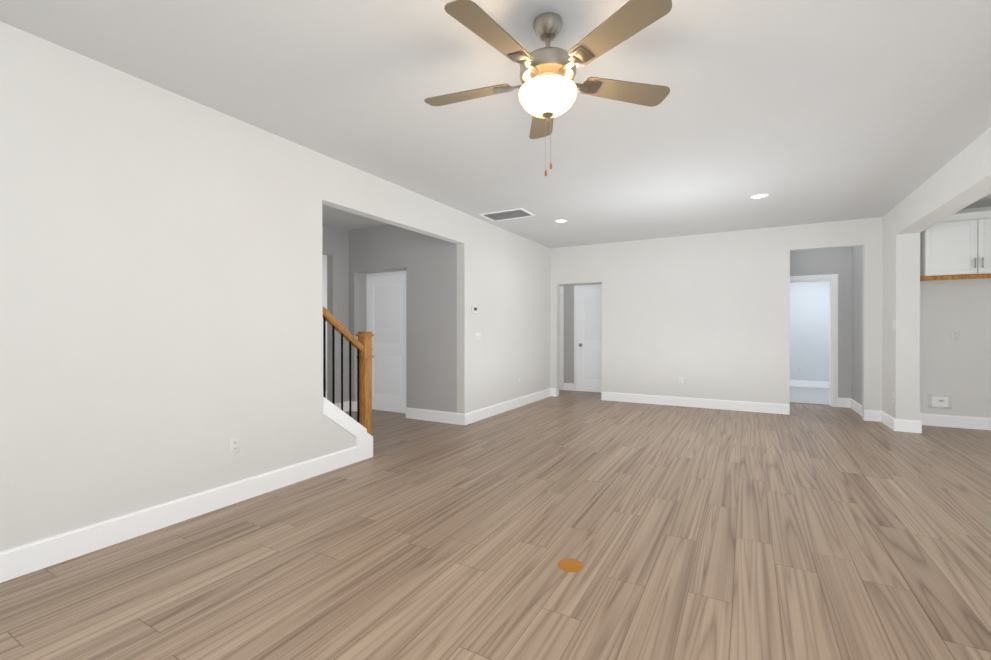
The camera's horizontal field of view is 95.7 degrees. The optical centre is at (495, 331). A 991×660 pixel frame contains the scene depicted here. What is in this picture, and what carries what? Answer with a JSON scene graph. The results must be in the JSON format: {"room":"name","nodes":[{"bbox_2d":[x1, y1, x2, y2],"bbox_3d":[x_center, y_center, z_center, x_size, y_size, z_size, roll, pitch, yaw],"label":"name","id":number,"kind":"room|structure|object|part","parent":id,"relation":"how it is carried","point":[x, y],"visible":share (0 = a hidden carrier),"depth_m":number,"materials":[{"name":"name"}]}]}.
{"room":"empty living room","nodes":[
{"label":"empty living room","id":0,"kind":"room"},
{"bbox_2d":[0,21,550,551],"bbox_3d":[-1.226,-0.153,4.445,0.120,2.740,9.220,0,0,29],"label":"wall","id":1,"kind":"structure","parent":0,"point":[161,313],"depth_m":2.82,"materials":[{"name":"beige paint"}]},
{"bbox_2d":[0,446,356,582],"bbox_3d":[-2.360,1.151,2.291,0.016,0.147,4.344,0,0,29],"label":"baseboard","id":2,"kind":"structure","parent":1,"relation":"attached to","point":[18,561],"depth_m":2.74,"materials":[{"name":"white wood"}]},
{"bbox_2d":[230,436,239,453],"bbox_3d":[-1.855,0.812,3.196,0.009,0.115,0.070,0,0,29],"label":"outlet","id":3,"kind":"object","parent":1,"relation":"attached to","point":[234,444],"visible":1,"depth_m":3.19,"materials":[{"name":"white plastic"}]},
{"bbox_2d":[472,306,477,312],"bbox_3d":[-0.276,-0.289,5.987,0.025,0.090,0.124,0,0,29],"label":"thermostat","id":4,"kind":"object","parent":1,"relation":"attached to","point":[474,309],"visible":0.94,"depth_m":5.96,"materials":[{"name":"white plastic"}]},
{"bbox_2d":[474,332,480,340],"bbox_3d":[-0.235,0.071,6.069,0.018,0.115,0.162,0,0,29],"label":"light switch","id":5,"kind":"object","parent":1,"relation":"attached to","point":[477,336],"visible":1,"depth_m":6.06,"materials":[{"name":"white plastic"}]},
{"bbox_2d":[465,388,550,424],"bbox_3d":[0.319,1.133,7.063,0.016,0.147,2.910,0,0,29],"label":"baseboard","id":6,"kind":"structure","parent":1,"relation":"attached to","point":[483,413],"depth_m":6.72,"materials":[{"name":"white wood"}]},
{"bbox_2d":[322,254,326,389],"bbox_3d":[-3.755,-0.163,6.886,0.120,2.740,4.800,0,0,29],"label":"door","id":7,"kind":"structure","parent":0,"point":[324,270],"depth_m":8.03,"materials":[{"name":"beige paint"}]},
{"bbox_2d":[322,224,348,402],"bbox_3d":[-2.487,-0.161,6.489,0.120,2.740,1.350,0,0,29],"label":"wall","id":8,"kind":"structure","parent":0,"point":[338,284],"depth_m":6.64,"materials":[{"name":"beige paint"}]},
{"bbox_2d":[335,401,348,411],"bbox_3d":[-2.298,1.135,6.692,0.016,0.147,0.300,0,0,29],"label":"baseboard","id":9,"kind":"structure","parent":8,"relation":"attached to","point":[345,406],"depth_m":6.73,"materials":[{"name":"white wood"}]},
{"bbox_2d":[349,230,365,401],"bbox_3d":[-2.115,-0.163,6.905,0.120,2.740,0.260,0,0,29],"label":"wall","id":10,"kind":"structure","parent":0,"point":[357,302],"depth_m":6.80,"materials":[{"name":"beige paint"}]},
{"bbox_2d":[354,224,456,412],"bbox_3d":[-1.252,-0.161,6.421,1.860,2.740,0.260,0,0,29],"label":"wall","id":11,"kind":"structure","parent":0,"point":[431,323],"depth_m":6.11,"materials":[{"name":"beige paint"}]},
{"bbox_2d":[351,401,353,411],"bbox_3d":[-2.183,1.134,6.790,0.120,0.147,0.016,0,0,29],"label":"baseboard","id":12,"kind":"structure","parent":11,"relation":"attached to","point":[352,405],"depth_m":6.77,"materials":[{"name":"white wood"}]},
{"bbox_2d":[406,407,465,424],"bbox_3d":[-0.820,1.137,6.025,0.986,0.147,0.016,0,0,29],"label":"baseboard","id":13,"kind":"structure","parent":11,"relation":"attached to","point":[438,416],"depth_m":6.00,"materials":[{"name":"white wood"}]},
{"bbox_2d":[0,390,990,659],"bbox_3d":[1.932,1.290,4.846,12.400,0.150,13.400,0,0,29],"label":"floor","id":14,"kind":"structure","parent":0,"point":[798,532],"depth_m":2.45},
{"bbox_2d":[323,306,373,461],"bbox_3d":[-2.334,0.176,3.429,1.094,2.090,2.808,0,0,29],"label":"balustrade","id":15,"kind":"object","parent":14,"relation":"on","point":[360,429],"visible":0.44,"depth_m":4.22,"materials":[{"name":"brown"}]},
{"bbox_2d":[557,558,583,571],"bbox_3d":[0.393,1.222,2.349,0.136,0.004,0.136,0,0,29],"label":"electrical outlet cover","id":16,"kind":"object","parent":14,"relation":"on","point":[570,565],"visible":1,"depth_m":2.34,"materials":[{"name":"orange"}]},
{"bbox_2d":[882,206,919,420],"bbox_3d":[5.119,-0.158,5.677,0.220,2.740,0.620,0,0,29],"label":"wall","id":17,"kind":"structure","parent":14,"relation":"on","point":[901,341],"depth_m":5.44,"materials":[{"name":"beige paint"}]},
{"bbox_2d":[881,411,894,430],"bbox_3d":[5.016,1.138,5.739,0.016,0.147,0.620,0,0,29],"label":"baseboard","id":18,"kind":"structure","parent":17,"relation":"attached to","point":[887,420],"depth_m":5.72,"materials":[{"name":"white wood"}]},
{"bbox_2d":[894,419,921,432],"bbox_3d":[4.963,1.140,5.404,0.252,0.147,0.016,0,0,29],"label":"baseboard","id":19,"kind":"structure","parent":14,"relation":"on","point":[904,425],"depth_m":5.40,"materials":[{"name":"white wood"}]},
{"bbox_2d":[0,0,990,247],"bbox_3d":[1.932,-1.600,4.835,12.400,0.150,13.400,0,0,29],"label":"ceiling","id":20,"kind":"structure","parent":0,"point":[800,112],"depth_m":2.91,"materials":[{"name":"paint"}]},
{"bbox_2d":[479,208,534,220],"bbox_3d":[0.152,-1.522,5.874,0.620,0.012,0.410,0,0,29],"label":"ceiling vent","id":21,"kind":"object","parent":20,"relation":"in","point":[508,214],"visible":0.98,"depth_m":5.84,"materials":[{"name":"white metal"}]},
{"bbox_2d":[424,0,671,175],"bbox_3d":[0.221,-1.138,2.190,1.270,0.752,1.272,0,0,29],"label":"ceiling fan","id":22,"kind":"object","parent":20,"relation":"hanging from","point":[627,20],"depth_m":2.08,"materials":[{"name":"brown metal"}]},
{"bbox_3d":[0.256,-1.122,2.199,0.286,0.110,0.286,0,0,29],"label":"ceiling fan shade","id":23,"kind":"part","parent":22,"relation":"part of","materials":[{"name":"white glass"}]},
{"bbox_2d":[555,219,567,222],"bbox_3d":[0.910,-1.528,6.223,0.184,0.004,0.184,0,0,29],"label":"recessed light","id":24,"kind":"object","parent":20,"relation":"in","point":[561,221],"visible":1,"depth_m":6.24,"materials":[{"name":"white plastic"}]},
{"bbox_2d":[750,194,768,198],"bbox_3d":[2.977,-1.523,5.062,0.184,0.004,0.184,0,0,29],"label":"recessed light","id":25,"kind":"object","parent":20,"relation":"in","point":[756,196],"visible":1,"depth_m":5.07,"materials":[{"name":"white plastic"}]},
{"bbox_2d":[896,127,990,233],"bbox_3d":[3.928,-1.345,3.551,0.220,0.350,4.245,0,0,29],"label":"beam","id":26,"kind":"structure","parent":20,"relation":"attached to","point":[959,181],"depth_m":4.08,"materials":[{"name":"beige paint"}]},
{"bbox_2d":[551,248,558,395],"bbox_3d":[1.106,-0.168,8.354,0.120,2.740,0.120,0,0,29],"label":"wall","id":27,"kind":"structure","parent":0,"point":[554,334],"depth_m":8.30,"materials":[{"name":"beige paint"}]},
{"bbox_2d":[551,388,556,396],"bbox_3d":[1.073,1.129,8.300,0.120,0.147,0.016,0,0,29],"label":"baseboard","id":28,"kind":"structure","parent":27,"relation":"attached to","point":[553,391],"depth_m":8.29,"materials":[{"name":"white wood"}]},
{"bbox_2d":[560,283,601,392],"bbox_3d":[1.904,-0.170,8.938,1.260,2.740,0.120,0,0,29],"label":"wall","id":29,"kind":"structure","parent":0,"point":[568,333],"depth_m":9.10,"materials":[{"name":"beige paint"}]},
{"bbox_2d":[559,286,563,389],"bbox_3d":[1.044,0.135,9.409,0.850,2.125,0.142,0,0,29],"label":"door frame","id":30,"kind":"structure","parent":29,"relation":"attached to","point":[561,288],"depth_m":9.16,"materials":[{"name":"white wood"}]},
{"bbox_2d":[564,383,573,390],"bbox_3d":[1.487,1.125,9.099,0.220,0.147,0.016,0,0,29],"label":"baseboard","id":31,"kind":"structure","parent":29,"relation":"attached to","point":[569,386],"depth_m":9.08,"materials":[{"name":"white wood"}]},
{"bbox_2d":[574,284,601,390],"bbox_3d":[1.961,0.141,8.826,0.870,2.118,0.022,0,0,29],"label":"trim","id":32,"kind":"structure","parent":29,"relation":"attached to","point":[575,322],"depth_m":9.01,"materials":[{"name":"white wood"}]},
{"bbox_2d":[577,288,601,391],"bbox_3d":[1.941,0.177,8.786,0.714,2.030,0.105,0,0,29],"label":"closet door","id":33,"kind":"structure","parent":29,"relation":"in","point":[589,340],"depth_m":8.85,"materials":[{"name":"white wood"}]},
{"bbox_2d":[557,207,990,418],"bbox_3d":[4.332,-0.161,6.543,7.280,2.740,0.120,0,0,29],"label":"wall","id":34,"kind":"structure","parent":0,"point":[705,316],"depth_m":6.81,"materials":[{"name":"beige paint"}]},
{"bbox_2d":[678,377,682,383],"bbox_3d":[2.984,0.796,7.229,0.070,0.115,0.009,0,0,29],"label":"outlet","id":35,"kind":"object","parent":34,"relation":"attached to","point":[680,380],"visible":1,"depth_m":7.23,"materials":[{"name":"white plastic"}]},
{"bbox_2d":[601,392,789,414],"bbox_3d":[3.061,1.133,7.184,2.760,0.147,0.016,0,0,29],"label":"baseboard","id":36,"kind":"structure","parent":34,"relation":"attached to","point":[774,408],"depth_m":7.08,"materials":[{"name":"white wood"}]},
{"bbox_2d":[864,410,880,421],"bbox_3d":[5.088,1.137,6.045,0.190,0.147,0.016,0,0,29],"label":"baseboard","id":37,"kind":"structure","parent":34,"relation":"attached to","point":[872,415],"depth_m":6.04,"materials":[{"name":"white wood"}]},
{"bbox_2d":[928,394,951,408],"bbox_3d":[5.664,0.897,5.711,0.220,0.180,0.034,0,0,29],"label":"outlet","id":38,"kind":"object","parent":34,"relation":"attached to","point":[937,401],"visible":1,"depth_m":5.72,"materials":[{"name":"white plastic"}]},
{"bbox_2d":[920,413,990,429],"bbox_3d":[6.418,1.140,5.299,2.420,0.147,0.016,0,0,29],"label":"baseboard","id":39,"kind":"structure","parent":34,"relation":"attached to","point":[979,423],"depth_m":5.64,"materials":[{"name":"white wood"}]},
{"bbox_2d":[920,210,990,276],"bbox_3d":[5.656,-1.014,5.374,0.970,0.705,0.614,0,0,29],"label":"upper cabinet","id":40,"kind":"object","parent":34,"relation":"attached to","point":[957,244],"visible":0.9,"depth_m":5.22,"materials":[{"name":"white wood"}]},
{"bbox_2d":[920,273,990,281],"bbox_3d":[5.788,-0.633,5.333,1.230,0.053,0.559,0,0,29],"label":"shelf","id":41,"kind":"object","parent":34,"relation":"attached to","point":[955,277],"visible":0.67,"depth_m":5.25,"materials":[{"name":"brown wood"}]},
{"bbox_2d":[789,386,829,405],"bbox_3d":[6.201,1.194,8.366,4.200,0.014,2.680,0,0,29],"label":"floor","id":42,"kind":"structure","parent":0,"point":[810,395],"depth_m":8.30,"materials":[{"name":"grey"}]},
{"bbox_2d":[790,281,829,381],"bbox_3d":[6.838,-0.173,9.494,4.200,2.740,0.120,0,0,29],"label":"wall","id":43,"kind":"structure","parent":0,"point":[809,326],"depth_m":9.52,"materials":[{"name":"white paint"}]},
{"bbox_2d":[790,380,828,387],"bbox_3d":[6.804,1.124,9.440,4.200,0.147,0.016,0,0,29],"label":"baseboard","id":44,"kind":"structure","parent":43,"relation":"attached to","point":[817,384],"depth_m":9.51,"materials":[{"name":"white wood"}]},
{"bbox_2d":[790,247,851,397],"bbox_3d":[6.072,-0.163,6.885,2.980,2.740,0.120,0,0,29],"label":"wall","id":45,"kind":"structure","parent":0,"point":[842,262],"depth_m":7.14,"materials":[{"name":"beige paint"}]},
{"bbox_2d":[790,274,837,406],"bbox_3d":[5.095,0.145,7.422,0.900,2.120,0.142,0,0,29],"label":"door frame","id":46,"kind":"structure","parent":45,"relation":"attached to","point":[834,277],"depth_m":7.17,"materials":[{"name":"white wood"}]},
{"bbox_2d":[838,398,851,407],"bbox_3d":[5.536,1.133,7.113,0.175,0.147,0.016,0,0,29],"label":"baseboard","id":47,"kind":"structure","parent":45,"relation":"attached to","point":[844,402],"depth_m":7.11,"materials":[{"name":"white wood"}]},
{"bbox_2d":[852,246,862,404],"bbox_3d":[5.416,-0.162,6.594,0.120,2.740,1.030,0,0,29],"label":"wall","id":48,"kind":"structure","parent":0,"point":[857,266],"depth_m":6.71,"materials":[{"name":"beige paint"}]},
{"bbox_2d":[850,399,861,415],"bbox_3d":[5.357,1.135,6.632,0.016,0.147,1.030,0,0,29],"label":"baseboard","id":49,"kind":"structure","parent":48,"relation":"attached to","point":[855,406],"depth_m":6.68,"materials":[{"name":"white wood"}]},
{"bbox_3d":[-1.264,-0.162,6.645,2.100,2.740,0.120,0,0,29],"label":"wall","id":50,"kind":"structure","parent":0,"visible":0},
{"bbox_2d":[366,271,405,331],"bbox_3d":[-1.608,0.149,6.758,0.970,2.118,0.022,0,0,29],"label":"trim","id":51,"kind":"structure","parent":50,"relation":"attached to","point":[386,274],"depth_m":6.91,"materials":[{"name":"white wood"}]},
{"bbox_2d":[368,275,405,412],"bbox_3d":[-1.628,0.185,6.718,0.814,2.030,0.105,0,0,29],"label":"closet door","id":52,"kind":"structure","parent":50,"relation":"in","point":[387,311],"depth_m":6.73,"materials":[{"name":"white wood"}]}
]}

